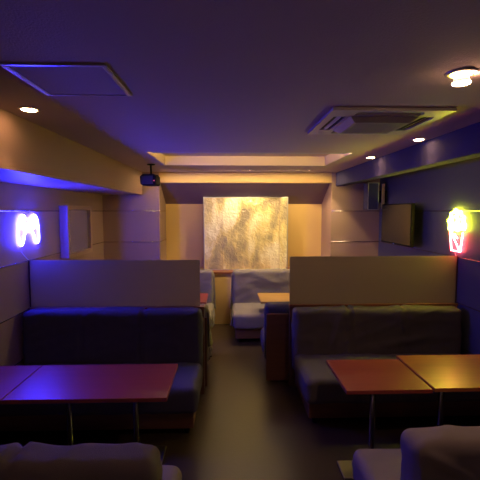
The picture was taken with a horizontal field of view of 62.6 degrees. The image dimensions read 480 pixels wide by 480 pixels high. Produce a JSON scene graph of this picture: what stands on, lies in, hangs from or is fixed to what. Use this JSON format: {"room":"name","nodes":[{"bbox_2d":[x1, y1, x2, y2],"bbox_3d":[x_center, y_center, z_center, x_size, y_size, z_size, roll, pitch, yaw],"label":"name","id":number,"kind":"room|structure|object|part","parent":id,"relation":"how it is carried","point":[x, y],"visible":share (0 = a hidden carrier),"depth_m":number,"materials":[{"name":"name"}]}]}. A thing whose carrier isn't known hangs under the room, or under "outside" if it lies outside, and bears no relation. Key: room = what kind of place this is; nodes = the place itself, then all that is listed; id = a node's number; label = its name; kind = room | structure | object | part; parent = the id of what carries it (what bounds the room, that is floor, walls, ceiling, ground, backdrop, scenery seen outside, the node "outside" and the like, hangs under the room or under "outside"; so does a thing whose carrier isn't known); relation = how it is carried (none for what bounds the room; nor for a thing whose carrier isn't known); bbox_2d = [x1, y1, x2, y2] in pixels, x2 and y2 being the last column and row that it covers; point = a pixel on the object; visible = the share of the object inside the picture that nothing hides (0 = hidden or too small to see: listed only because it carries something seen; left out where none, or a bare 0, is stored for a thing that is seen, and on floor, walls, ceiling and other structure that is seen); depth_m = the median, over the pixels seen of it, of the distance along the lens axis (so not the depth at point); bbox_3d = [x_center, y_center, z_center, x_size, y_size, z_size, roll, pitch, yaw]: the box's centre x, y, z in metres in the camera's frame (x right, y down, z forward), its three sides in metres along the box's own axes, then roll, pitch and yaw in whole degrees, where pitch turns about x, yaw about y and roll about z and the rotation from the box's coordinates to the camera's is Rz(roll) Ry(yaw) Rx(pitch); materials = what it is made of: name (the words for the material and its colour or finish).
{"room":"entertainment venue","nodes":[
{"label":"entertainment venue","id":0,"kind":"room"},
{"bbox_2d":[0,182,103,365],"bbox_3d":[-1.938,0.364,1.899,0.100,2.435,9.050,0,4,-2],"label":"wall","id":1,"kind":"structure","parent":0,"point":[14,279],"depth_m":3.52,"materials":[{"name":"paint"}]},
{"bbox_2d":[0,309,27,323],"bbox_3d":[-1.877,0.783,1.630,0.011,0.011,8.450,0,4,-2],"label":"trim","id":2,"kind":"structure","parent":1,"relation":"attached to","point":[27,309],"depth_m":3.37,"materials":[{"name":"silver metal"}]},
{"bbox_2d":[17,214,39,256],"bbox_3d":[-1.927,0.141,3.618,0.024,0.754,0.385,0,4,-2],"label":"sign","id":3,"kind":"object","parent":1,"relation":"attached to","point":[21,215],"visible":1,"depth_m":3.55,"materials":[{"name":"grey plastic"}]},
{"bbox_2d":[0,210,58,211],"bbox_3d":[-1.877,-0.115,1.565,0.011,0.011,8.450,0,4,-2],"label":"trim","id":4,"kind":"structure","parent":1,"relation":"attached to","point":[0,210],"depth_m":3.64,"materials":[{"name":"silver metal"}]},
{"bbox_2d":[0,242,102,267],"bbox_3d":[-1.877,0.339,1.598,0.011,0.011,8.450,0,4,-2],"label":"trim","id":5,"kind":"structure","parent":1,"relation":"attached to","point":[100,242],"depth_m":3.75,"materials":[{"name":"silver metal"}]},
{"bbox_2d":[59,205,92,258],"bbox_3d":[-1.925,-0.112,4.668,0.094,0.580,0.750,0,4,-2],"label":"wall frame","id":6,"kind":"object","parent":1,"relation":"attached to","point":[75,222],"visible":1,"depth_m":4.54,"materials":[{"name":"beige wood"}]},
{"bbox_3d":[-1.930,-0.112,4.668,0.045,0.490,0.660,0,4,-2],"label":"panel","id":7,"kind":"part","parent":6,"relation":"part of","materials":[{"name":"grey mirror"}]},
{"bbox_2d":[0,108,141,194],"bbox_3d":[-1.589,-0.514,1.544,0.580,0.330,8.450,0,4,-2],"label":"ceiling beam","id":8,"kind":"structure","parent":0,"point":[31,154],"depth_m":2.95,"materials":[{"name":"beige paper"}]},
{"bbox_2d":[102,172,166,259],"bbox_3d":[-1.604,0.129,6.130,0.825,2.285,0.600,0,4,-2],"label":"wall","id":9,"kind":"structure","parent":0,"point":[134,226],"depth_m":5.81,"materials":[{"name":"beige paint"}]},
{"bbox_2d":[214,274,231,323],"bbox_3d":[0.077,0.876,6.271,2.540,0.775,0.530,0,4,-2],"label":"wall ledge","id":10,"kind":"object","parent":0,"point":[222,281],"depth_m":6.00,"materials":[{"name":"beige paint"}]},
{"bbox_2d":[200,267,289,273],"bbox_3d":[0.077,0.477,6.234,2.540,0.025,0.545,0,4,-2],"label":"trim ledge","id":11,"kind":"object","parent":10,"relation":"on","point":[214,271],"depth_m":6.02,"materials":[{"name":"brown wood"}]},
{"bbox_2d":[203,197,287,269],"bbox_3d":[0.090,-0.103,6.203,1.314,1.137,0.113,0,4,-2],"label":"wall art","id":12,"kind":"object","parent":11,"relation":"on","point":[240,232],"visible":0.99,"depth_m":6.16,"materials":[{"name":"metal"}]},
{"bbox_2d":[0,0,479,172],"bbox_3d":[0.157,-0.780,1.879,4.090,0.150,9.050,0,4,-2],"label":"ceiling","id":13,"kind":"structure","parent":0,"point":[199,75],"depth_m":1.59,"materials":[{"name":"white paint"}]},
{"bbox_2d":[18,106,39,111],"bbox_3d":[-1.168,-0.720,2.189,0.112,0.012,0.112,0,4,-2],"label":"recessed light","id":14,"kind":"object","parent":13,"relation":"in","point":[22,108],"visible":1,"depth_m":2.17,"materials":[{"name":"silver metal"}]},
{"bbox_2d":[0,63,131,96],"bbox_3d":[-0.726,-0.688,1.721,0.410,0.008,0.410,0,4,-2],"label":"ceiling hatch","id":15,"kind":"object","parent":13,"relation":"attached to","point":[49,79],"visible":1,"depth_m":1.68,"materials":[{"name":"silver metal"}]},
{"bbox_2d":[140,164,159,185],"bbox_3d":[-1.081,-0.786,4.783,0.201,0.262,0.185,1,4,12],"label":"projector","id":16,"kind":"object","parent":13,"relation":"hanging from","point":[150,179],"visible":1,"depth_m":4.71,"materials":[{"name":"black plastic"}]},
{"bbox_2d":[141,175,152,183],"bbox_3d":[-1.109,-0.716,4.703,0.145,0.100,0.004,1,4,12],"label":"grille","id":17,"kind":"object","parent":16,"relation":"attached to","point":[145,179],"depth_m":4.70,"materials":[{"name":"black plastic"}]},
{"bbox_2d":[152,152,258,152],"bbox_3d":[-0.332,-0.847,3.847,1.021,0.005,0.073,0,4,-2],"label":"recessed light","id":18,"kind":"object","parent":13,"relation":"in","point":[247,152],"depth_m":3.83,"materials":[{"name":"grey plastic"}]},
{"bbox_2d":[159,172,331,182],"bbox_3d":[0.085,-0.922,5.864,2.540,0.150,0.120,0,4,-2],"label":"ceiling beam","id":19,"kind":"structure","parent":13,"relation":"attached to","point":[165,177],"depth_m":5.80,"materials":[{"name":"white paint"}]},
{"bbox_2d":[146,152,351,165],"bbox_3d":[0.083,-0.946,4.377,2.015,0.113,1.099,0,4,-2],"label":"trim","id":20,"kind":"structure","parent":13,"relation":"attached to","point":[165,160],"depth_m":4.91,"materials":[{"name":"white paint"}]},
{"bbox_2d":[274,153,345,153],"bbox_3d":[0.681,-0.844,3.879,0.695,0.005,0.073,0,4,-2],"label":"recessed light","id":21,"kind":"object","parent":13,"relation":"in","point":[274,153],"depth_m":3.90,"materials":[{"name":"grey plastic"}]},
{"bbox_2d":[308,107,456,134],"bbox_3d":[0.840,-0.727,2.505,0.686,0.044,0.686,0,4,-2],"label":"air conditioner","id":22,"kind":"object","parent":13,"relation":"attached to","point":[339,120],"visible":1,"depth_m":2.34,"materials":[{"name":"grey plastic"}]},
{"bbox_2d":[333,116,417,133],"bbox_3d":[0.840,-0.726,2.505,0.404,0.042,0.404,0,4,-2],"label":"grille","id":23,"kind":"object","parent":22,"relation":"attached to","point":[350,124],"depth_m":2.40,"materials":[{"name":"grey plastic"}]},
{"bbox_2d":[411,138,426,140],"bbox_3d":[1.405,-0.787,3.105,0.112,0.012,0.112,0,4,-2],"label":"recessed light","id":24,"kind":"object","parent":13,"relation":"in","point":[414,139],"visible":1,"depth_m":3.08,"materials":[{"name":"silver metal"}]},
{"bbox_2d":[445,67,478,86],"bbox_3d":[0.908,-0.660,1.619,0.124,0.048,0.124,0,4,-2],"label":"ceiling lamp","id":25,"kind":"object","parent":13,"relation":"attached to","point":[461,76],"visible":1,"depth_m":1.60,"materials":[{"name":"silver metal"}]},
{"bbox_3d":[0.908,-0.641,1.621,0.071,0.008,0.071,0,4,-2],"label":"bulb","id":26,"kind":"part","parent":25,"relation":"part of","materials":[{"name":"clear glass"}]},
{"bbox_2d":[0,324,479,479],"bbox_3d":[0.157,1.624,2.055,4.290,0.100,9.250,0,4,-2],"label":"floor","id":27,"kind":"structure","parent":0,"point":[247,426],"depth_m":3.08,"materials":[{"name":"brown plastic"}]},
{"bbox_2d":[0,365,41,403],"bbox_3d":[-1.663,1.229,2.625,0.460,0.596,0.535,0,4,-2],"label":"table","id":28,"kind":"object","parent":27,"relation":"on","point":[11,377],"visible":0.41,"depth_m":2.68,"materials":[{"name":"red laminate"}]},
{"bbox_2d":[1,364,177,464],"bbox_3d":[-0.938,1.227,2.647,0.980,0.596,0.535,0,4,-2],"label":"table","id":29,"kind":"object","parent":27,"relation":"on","point":[117,383],"visible":0.53,"depth_m":2.59,"materials":[{"name":"red laminate"}]},
{"bbox_3d":[-1.138,1.245,2.642,0.060,0.541,0.060,0,4,-2],"label":"leg","id":30,"kind":"part","parent":29,"relation":"part of","materials":[{"name":"grey metal"}]},
{"bbox_3d":[-0.698,1.244,2.656,0.060,0.541,0.060,0,4,-2],"label":"leg","id":31,"kind":"part","parent":29,"relation":"part of","materials":[{"name":"grey metal"}]},
{"bbox_3d":[-0.698,1.518,2.676,0.340,0.012,0.400,0,4,-2],"label":"foot plate","id":32,"kind":"part","parent":29,"relation":"part of","materials":[{"name":"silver metal"}]},
{"bbox_2d":[0,442,181,479],"bbox_3d":[-1.075,1.159,1.709,1.580,0.878,0.774,0,4,-2],"label":"sofa","id":33,"kind":"object","parent":27,"relation":"on","point":[35,460],"visible":1,"depth_m":1.36,"materials":[{"name":"fabric upholstery"},{"name":"dark brown wood"}]},
{"bbox_3d":[-1.079,1.306,1.784,1.576,0.228,0.645,0,4,-2],"label":"seat","id":34,"kind":"part","parent":33,"relation":"part of","materials":[{"name":"grey fabric"}]},
{"bbox_2d":[0,307,203,435],"bbox_3d":[-1.110,1.051,3.279,1.582,0.863,0.734,0,4,-2],"label":"sofa","id":35,"kind":"object","parent":27,"relation":"on","point":[69,335],"visible":0.64,"depth_m":3.43,"materials":[{"name":"fabric upholstery"},{"name":"dark brown wood"}]},
{"bbox_3d":[-1.108,1.198,3.224,1.581,0.230,0.601,0,4,-2],"label":"seat","id":36,"kind":"part","parent":35,"relation":"part of","materials":[{"name":"fabric"}]},
{"bbox_3d":[-1.119,0.935,3.535,1.580,0.668,0.204,0,4,-2],"label":"backrest","id":37,"kind":"part","parent":35,"relation":"part of","materials":[{"name":"grey fabric"}]},
{"bbox_2d":[28,260,204,393],"bbox_3d":[-1.136,0.816,3.689,1.609,1.272,0.095,0,4,-2],"label":"wall","id":38,"kind":"structure","parent":27,"relation":"on","point":[53,284],"depth_m":3.65,"materials":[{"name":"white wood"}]},
{"bbox_3d":[-1.136,0.629,3.676,1.609,0.023,0.095,0,4,-2],"label":"rail","id":39,"kind":"part","parent":38,"relation":"part of","materials":[{"name":"brown wood"}]},
{"bbox_2d":[200,293,207,303],"bbox_3d":[-0.938,1.046,5.120,1.030,0.596,0.558,0,4,-2],"label":"table","id":40,"kind":"object","parent":27,"relation":"on","point":[203,296],"visible":0.17,"depth_m":5.10,"materials":[{"name":"red laminate"}]},
{"bbox_2d":[200,304,212,385],"bbox_3d":[-1.111,1.008,4.151,1.652,0.822,0.740,0,4,-2],"label":"sofa","id":41,"kind":"object","parent":27,"relation":"on","point":[208,335],"visible":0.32,"depth_m":3.83,"materials":[{"name":"black leather"}]},
{"bbox_3d":[-1.116,0.929,3.884,1.628,0.627,0.200,0,4,-2],"label":"backrest","id":42,"kind":"part","parent":41,"relation":"part of","materials":[{"name":"grey fabric"}]},
{"bbox_3d":[-1.113,1.085,3.797,1.590,0.680,0.022,0,4,-2],"label":"panel","id":43,"kind":"part","parent":41,"relation":"part of","materials":[{"name":"brown wood"}]},
{"bbox_2d":[200,269,215,329],"bbox_3d":[-1.154,0.882,5.455,1.630,0.882,0.849,0,4,-2],"label":"sofa","id":44,"kind":"object","parent":27,"relation":"on","point":[207,277],"visible":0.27,"depth_m":5.70,"materials":[{"name":"grey fabric"}]},
{"bbox_3d":[-1.177,0.763,5.772,1.604,0.690,0.199,0,4,-2],"label":"backrest","id":45,"kind":"part","parent":44,"relation":"part of","materials":[{"name":"fabric"}]},
{"bbox_3d":[-1.164,1.041,5.404,1.602,0.226,0.724,0,4,-2],"label":"seat","id":46,"kind":"part","parent":44,"relation":"part of","materials":[{"name":"grey fabric"}]},
{"bbox_2d":[230,268,289,341],"bbox_3d":[0.955,0.879,5.520,2.189,0.878,0.854,0,4,-2],"label":"sofa","id":47,"kind":"object","parent":27,"relation":"on","point":[247,312],"visible":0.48,"depth_m":5.71,"materials":[{"name":"leather"},{"name":"wood"}]},
{"bbox_3d":[0.969,1.034,5.467,2.164,0.228,0.723,0,4,-2],"label":"seat","id":48,"kind":"part","parent":47,"relation":"part of","materials":[{"name":"grey fabric"}]},
{"bbox_3d":[0.959,0.761,5.835,2.162,0.689,0.207,0,4,-2],"label":"backrest","id":49,"kind":"part","parent":47,"relation":"part of","materials":[{"name":"fabric"}]},
{"bbox_2d":[258,293,289,303],"bbox_3d":[0.722,1.042,5.171,0.948,0.596,0.558,0,4,-2],"label":"table","id":50,"kind":"object","parent":27,"relation":"on","point":[264,298],"visible":0.23,"depth_m":5.13,"materials":[{"name":"laminate"}]},
{"bbox_2d":[260,301,288,380],"bbox_3d":[1.161,1.007,4.285,1.855,0.804,0.640,0,4,-2],"label":"sofa","id":51,"kind":"object","parent":27,"relation":"on","point":[274,336],"visible":0.21,"depth_m":3.95,"materials":[{"name":"brown wood"}]},
{"bbox_3d":[1.157,1.117,4.367,1.853,0.232,0.493,0,4,-2],"label":"seat","id":52,"kind":"part","parent":51,"relation":"part of","materials":[{"name":"fabric"}]},
{"bbox_3d":[1.169,0.925,4.071,1.852,0.609,0.208,0,4,-2],"label":"backrest","id":53,"kind":"part","parent":51,"relation":"part of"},
{"bbox_3d":[1.170,1.071,3.981,1.815,0.680,0.022,0,4,-2],"label":"panel","id":54,"kind":"part","parent":51,"relation":"part of","materials":[{"name":"brown wood"}]},
{"bbox_2d":[288,255,457,385],"bbox_3d":[1.312,0.794,3.905,1.664,1.284,0.070,0,4,-2],"label":"wall","id":55,"kind":"structure","parent":27,"relation":"on","point":[315,281],"depth_m":3.87,"materials":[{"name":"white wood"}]},
{"bbox_3d":[1.312,0.636,3.894,1.664,0.023,0.070,0,4,-2],"label":"rail","id":56,"kind":"part","parent":55,"relation":"part of","materials":[{"name":"brown wood"}]},
{"bbox_2d":[326,359,432,478],"bbox_3d":[0.933,1.220,2.754,0.550,0.596,0.515,0,4,-2],"label":"table","id":57,"kind":"object","parent":27,"relation":"on","point":[372,377],"visible":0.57,"depth_m":2.63,"materials":[{"name":"red laminate"}]},
{"bbox_3d":[0.869,1.522,2.624,0.410,0.012,0.180,0,4,-2],"label":"foot plate","id":58,"kind":"part","parent":57,"relation":"part of","materials":[{"name":"silver metal"}]},
{"bbox_3d":[0.869,1.248,2.603,0.060,0.541,0.060,0,4,-2],"label":"leg","id":59,"kind":"part","parent":57,"relation":"part of","materials":[{"name":"grey metal"}]},
{"bbox_2d":[291,304,479,422],"bbox_3d":[1.305,1.054,3.494,1.617,0.827,0.777,0,4,-2],"label":"sofa","id":60,"kind":"object","parent":27,"relation":"on","point":[320,334],"visible":0.66,"depth_m":3.66,"materials":[{"name":"leather"},{"name":"wood"}]},
{"bbox_3d":[1.295,0.938,3.764,1.614,0.636,0.218,0,4,-2],"label":"backrest","id":61,"kind":"part","parent":60,"relation":"part of","materials":[{"name":"grey fabric"}]},
{"bbox_3d":[1.308,1.185,3.437,1.614,0.229,0.641,0,4,-2],"label":"seat","id":62,"kind":"part","parent":60,"relation":"part of","materials":[{"name":"grey fabric"}]},
{"bbox_2d":[352,425,479,479],"bbox_3d":[1.393,1.150,1.879,1.544,0.870,0.824,0,4,-2],"label":"sofa","id":63,"kind":"object","parent":27,"relation":"on","point":[445,452],"visible":1,"depth_m":1.50,"materials":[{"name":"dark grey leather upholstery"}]},
{"bbox_3d":[1.394,1.292,1.958,1.520,0.227,0.662,0,4,-2],"label":"seat","id":64,"kind":"part","parent":63,"relation":"part of","materials":[{"name":"grey fabric"}]},
{"bbox_3d":[1.404,1.075,1.573,1.528,0.676,0.221,0,4,-2],"label":"backrest","id":65,"kind":"part","parent":63,"relation":"part of","materials":[{"name":"grey fabric"}]},
{"bbox_2d":[396,354,479,425],"bbox_3d":[1.544,1.212,2.803,0.790,0.603,0.573,0,4,-2],"label":"table","id":66,"kind":"object","parent":27,"relation":"on","point":[441,373],"visible":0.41,"depth_m":2.73,"materials":[{"name":"brown laminate"}]},
{"bbox_3d":[1.353,1.240,2.669,0.060,0.548,0.060,0,4,-2],"label":"leg","id":67,"kind":"part","parent":66,"relation":"part of","materials":[{"name":"grey metal"}]},
{"bbox_2d":[166,204,321,266],"bbox_3d":[0.018,0.025,6.523,4.290,2.435,0.100,0,4,-2],"label":"wall","id":68,"kind":"structure","parent":0,"point":[184,222],"depth_m":6.46,"materials":[{"name":"beige paint"}]},
{"bbox_2d":[161,183,329,203],"bbox_3d":[0.076,-0.793,6.174,2.540,0.452,0.480,0,4,-2],"label":"ceiling","id":69,"kind":"structure","parent":0,"point":[174,193],"depth_m":6.11,"materials":[{"name":"white paint"}]},
{"bbox_2d":[162,153,328,156],"bbox_3d":[0.083,-1.022,4.366,2.015,0.040,1.110,0,4,-2],"label":"ceiling","id":70,"kind":"structure","parent":0,"point":[164,154],"depth_m":4.77,"materials":[{"name":"white paint"}]},
{"bbox_2d":[321,173,379,255],"bbox_3d":[1.710,0.121,6.230,0.725,2.285,0.600,0,4,-2],"label":"wall","id":71,"kind":"structure","parent":0,"point":[344,218],"depth_m":5.91,"materials":[{"name":"beige paint"}]},
{"bbox_2d":[331,241,377,241],"bbox_3d":[1.716,0.021,5.921,0.720,0.011,0.011,0,4,-2],"label":"trim","id":72,"kind":"structure","parent":71,"relation":"attached to","point":[331,241],"depth_m":5.92,"materials":[{"name":"silver metal"}]},
{"bbox_2d":[336,122,479,185],"bbox_3d":[1.615,-0.589,1.636,0.130,0.195,8.450,0,4,-2],"label":"beam","id":73,"kind":"structure","parent":0,"point":[461,144],"depth_m":3.28,"materials":[{"name":"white paint"}]},
{"bbox_2d":[378,157,479,354],"bbox_3d":[2.251,0.355,2.026,0.100,2.435,9.050,0,4,-2],"label":"wall","id":74,"kind":"structure","parent":0,"point":[450,186],"depth_m":4.05,"materials":[{"name":"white paint"}]},
{"bbox_2d":[363,183,385,209],"bbox_3d":[1.940,-0.620,5.646,0.294,0.382,0.210,0,4,-2],"label":"wall speaker","id":75,"kind":"object","parent":74,"relation":"attached to","point":[372,197],"visible":0.98,"depth_m":5.55,"materials":[{"name":"black plastic"}]},
{"bbox_3d":[1.874,-0.613,5.547,0.155,0.382,0.009,0,4,-2],"label":"trim","id":76,"kind":"part","parent":75,"relation":"part of","materials":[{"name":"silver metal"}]},
{"bbox_3d":[2.011,-0.613,5.554,0.040,0.350,0.020,0,4,-2],"label":"plate","id":77,"kind":"part","parent":75,"relation":"part of","materials":[{"name":"beige metal"}]},
{"bbox_2d":[381,203,414,246],"bbox_3d":[2.029,-0.201,4.983,0.160,0.510,0.880,0,4,-2],"label":"television","id":78,"kind":"object","parent":74,"relation":"attached to","point":[398,220],"visible":1,"depth_m":4.87,"materials":[{"name":"black plastic"}]},
{"bbox_2d":[378,241,479,261],"bbox_3d":[2.209,0.330,1.722,0.011,0.011,8.450,0,4,-2],"label":"trim","id":79,"kind":"structure","parent":74,"relation":"attached to","point":[378,241],"depth_m":4.39,"materials":[{"name":"silver metal"}]},
{"bbox_2d":[430,210,479,211],"bbox_3d":[2.209,-0.124,1.688,0.011,0.011,8.450,0,4,-2],"label":"trim","id":80,"kind":"structure","parent":74,"relation":"attached to","point":[430,210],"depth_m":3.97,"materials":[{"name":"silver metal"}]},
{"bbox_2d":[447,208,466,254],"bbox_3d":[2.128,0.106,3.893,0.028,0.834,0.308,0,4,-2],"label":"sign","id":81,"kind":"object","parent":74,"relation":"attached to","point":[463,225],"visible":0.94,"depth_m":3.87,"materials":[{"name":"multicoloured"}]}
]}

